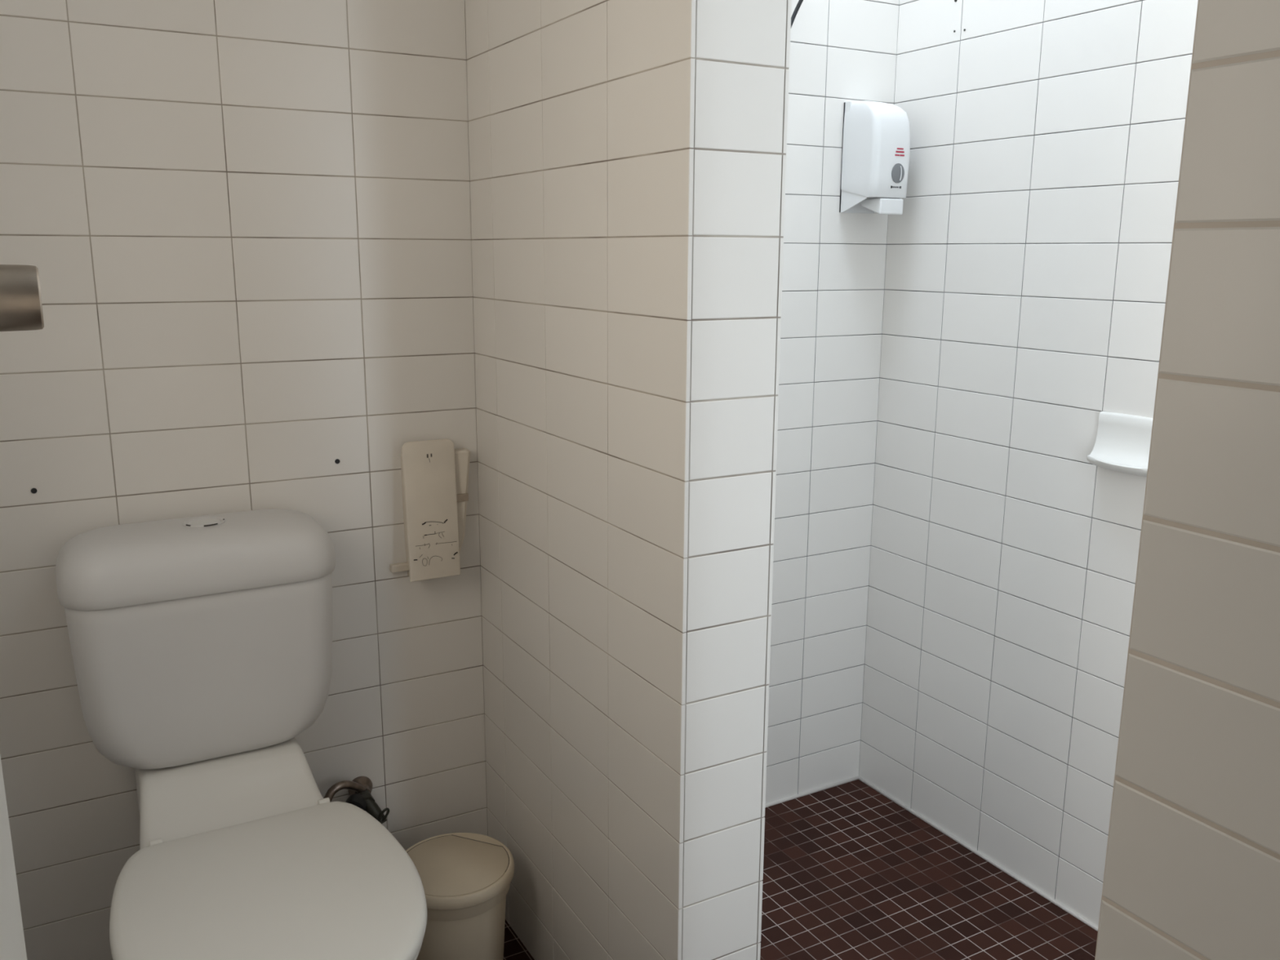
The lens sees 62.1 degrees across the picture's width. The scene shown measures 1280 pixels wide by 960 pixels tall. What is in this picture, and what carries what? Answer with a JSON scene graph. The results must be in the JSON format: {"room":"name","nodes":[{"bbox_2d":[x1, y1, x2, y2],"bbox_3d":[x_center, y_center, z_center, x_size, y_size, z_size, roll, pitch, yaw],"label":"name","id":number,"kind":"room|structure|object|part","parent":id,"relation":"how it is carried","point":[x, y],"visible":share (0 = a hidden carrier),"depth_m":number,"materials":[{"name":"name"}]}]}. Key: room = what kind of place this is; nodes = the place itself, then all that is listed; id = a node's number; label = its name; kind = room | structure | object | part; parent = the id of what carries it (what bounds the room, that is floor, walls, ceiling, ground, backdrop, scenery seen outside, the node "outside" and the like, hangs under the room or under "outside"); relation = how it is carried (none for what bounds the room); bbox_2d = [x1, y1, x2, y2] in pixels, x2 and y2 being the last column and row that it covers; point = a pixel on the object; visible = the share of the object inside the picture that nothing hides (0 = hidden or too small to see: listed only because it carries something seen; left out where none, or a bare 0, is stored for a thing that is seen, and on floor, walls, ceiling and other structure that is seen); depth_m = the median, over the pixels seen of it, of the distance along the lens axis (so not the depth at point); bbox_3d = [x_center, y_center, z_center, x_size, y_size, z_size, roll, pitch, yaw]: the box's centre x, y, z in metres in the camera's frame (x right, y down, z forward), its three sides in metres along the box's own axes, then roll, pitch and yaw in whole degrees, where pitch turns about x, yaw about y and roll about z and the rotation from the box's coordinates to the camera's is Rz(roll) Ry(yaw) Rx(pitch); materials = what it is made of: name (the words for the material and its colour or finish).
{"room":"public restroom","nodes":[
{"label":"public restroom","id":0,"kind":"room"},
{"bbox_2d":[0,0,899,959],"bbox_3d":[-0.300,-0.588,1.926,2.113,2.900,0.140,-7,14,-29],"label":"wall","id":1,"kind":"structure","parent":0,"point":[245,225],"depth_m":1.76,"materials":[{"name":"white tile"}]},
{"bbox_2d":[31,488,36,493],"bbox_3d":[-0.920,0.016,1.615,0.008,0.008,0.001,-7,14,-29],"label":"plug","id":2,"kind":"object","parent":1,"relation":"attached to","point":[33,491],"visible":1,"depth_m":1.61,"materials":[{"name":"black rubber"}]},
{"bbox_2d":[323,776,389,823],"bbox_3d":[-0.535,0.571,1.908,0.147,0.112,0.089,-7,14,-29],"label":"valve","id":3,"kind":"object","parent":1,"relation":"attached to","point":[360,788],"visible":0.68,"depth_m":1.91,"materials":[{"name":"silver metal"}]},
{"bbox_3d":[-0.462,0.607,1.909,0.027,0.037,0.006,-4,13,-19],"label":"lever","id":4,"kind":"part","parent":3,"relation":"part of","materials":[{"name":"black metal"}]},
{"bbox_2d":[390,438,470,582],"bbox_3d":[-0.369,0.053,1.906,0.152,0.251,0.063,-7,14,-29],"label":"dispenser","id":5,"kind":"object","parent":1,"relation":"attached to","point":[435,473],"visible":1,"depth_m":1.89,"materials":[{"name":"beige plastic"}]},
{"bbox_2d":[791,0,803,27],"bbox_3d":[0.238,-1.001,2.061,0.229,0.387,0.061,-7,14,-29],"label":"shower hose","id":6,"kind":"object","parent":1,"relation":"attached to","point":[800,2],"visible":0.27,"depth_m":2.11,"materials":[{"name":"grey metal"}]},
{"bbox_2d":[839,100,910,214],"bbox_3d":[0.502,-0.681,2.254,0.102,0.233,0.112,-7,14,-29],"label":"soap dispenser","id":7,"kind":"object","parent":1,"relation":"attached to","point":[876,149],"visible":1,"depth_m":2.22,"materials":[{"name":"white plastic"}]},
{"bbox_3d":[0.514,-0.580,2.258,0.064,0.032,0.062,-7,14,-29],"label":"push lever","id":8,"kind":"part","parent":7,"relation":"part of","materials":[{"name":"white plastic"}]},
{"bbox_2d":[503,779,1097,959],"bbox_3d":[0.376,1.141,0.989,2.200,0.080,3.040,-7,14,-29],"label":"floor","id":9,"kind":"structure","parent":0,"point":[850,873],"depth_m":2.16,"materials":[{"name":"brown tile"}]},
{"bbox_2d":[55,508,426,959],"bbox_3d":[-0.553,0.541,1.508,0.400,0.866,0.733,-7,14,-29],"label":"toilet","id":10,"kind":"object","parent":9,"relation":"on","point":[202,646],"visible":1,"depth_m":1.57,"materials":[{"name":"white ceramic"}]},
{"bbox_3d":[-0.686,0.112,1.655,0.396,0.084,0.194,-7,14,-29],"label":"cistern lid","id":11,"kind":"part","parent":10,"relation":"part of","materials":[{"name":"white ceramic"}]},
{"bbox_3d":[-0.481,0.564,1.399,0.386,0.025,0.468,-7,14,-29],"label":"seat lid","id":12,"kind":"part","parent":10,"relation":"part of","materials":[{"name":"white plastic"}]},
{"bbox_3d":[-0.483,0.585,1.406,0.380,0.016,0.462,-7,14,-29],"label":"seat","id":13,"kind":"part","parent":10,"relation":"part of","materials":[{"name":"white plastic"}]},
{"bbox_2d":[405,832,514,959],"bbox_3d":[-0.324,0.783,1.870,0.208,0.242,0.208,-7,14,-29],"label":"bin","id":14,"kind":"object","parent":9,"relation":"on","point":[466,877],"visible":0.73,"depth_m":1.80,"materials":[{"name":"beige plastic"}]},
{"bbox_2d":[465,0,1279,959],"bbox_3d":[0.233,-0.398,1.053,0.166,2.900,2.060,-7,14,-29],"label":"wall","id":15,"kind":"structure","parent":0,"point":[628,157],"depth_m":1.38,"materials":[{"name":"white tile"}]},
{"bbox_2d":[764,776,1097,931],"bbox_3d":[0.590,0.969,1.599,0.993,0.010,1.928,-7,14,-29],"label":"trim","id":16,"kind":"structure","parent":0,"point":[953,837],"depth_m":2.39,"materials":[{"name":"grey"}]},
{"bbox_2d":[858,0,1198,926],"bbox_3d":[1.059,-0.506,1.578,0.100,2.900,2.076,-7,14,-29],"label":"wall","id":17,"kind":"structure","parent":0,"point":[1028,256],"depth_m":2.11,"materials":[{"name":"white tile"}]},
{"bbox_2d":[1087,411,1153,476],"bbox_3d":[0.860,-0.060,1.877,0.047,0.104,0.148,-7,14,-29],"label":"soap dish","id":18,"kind":"object","parent":17,"relation":"attached to","point":[1122,442],"visible":0.78,"depth_m":1.89,"materials":[{"name":"white ceramic"}]},
{"bbox_3d":[0.161,-0.160,-0.054,1.077,2.900,0.100,-7,14,-29],"label":"wall","id":19,"kind":"structure","parent":0,"visible":0},
{"bbox_2d":[0,264,44,959],"bbox_3d":[-0.219,0.180,0.353,0.089,2.040,0.800,-7,14,-29],"label":"door","id":20,"kind":"structure","parent":19,"relation":"in","point":[20,299],"depth_m":0.60,"materials":[{"name":"beige paint"}]},
{"bbox_3d":[-0.369,-0.103,0.602,0.053,0.052,0.052,-7,14,-29],"label":"knob","id":21,"kind":"part","parent":20,"relation":"part of","materials":[{"name":"silver metal"}]}
]}

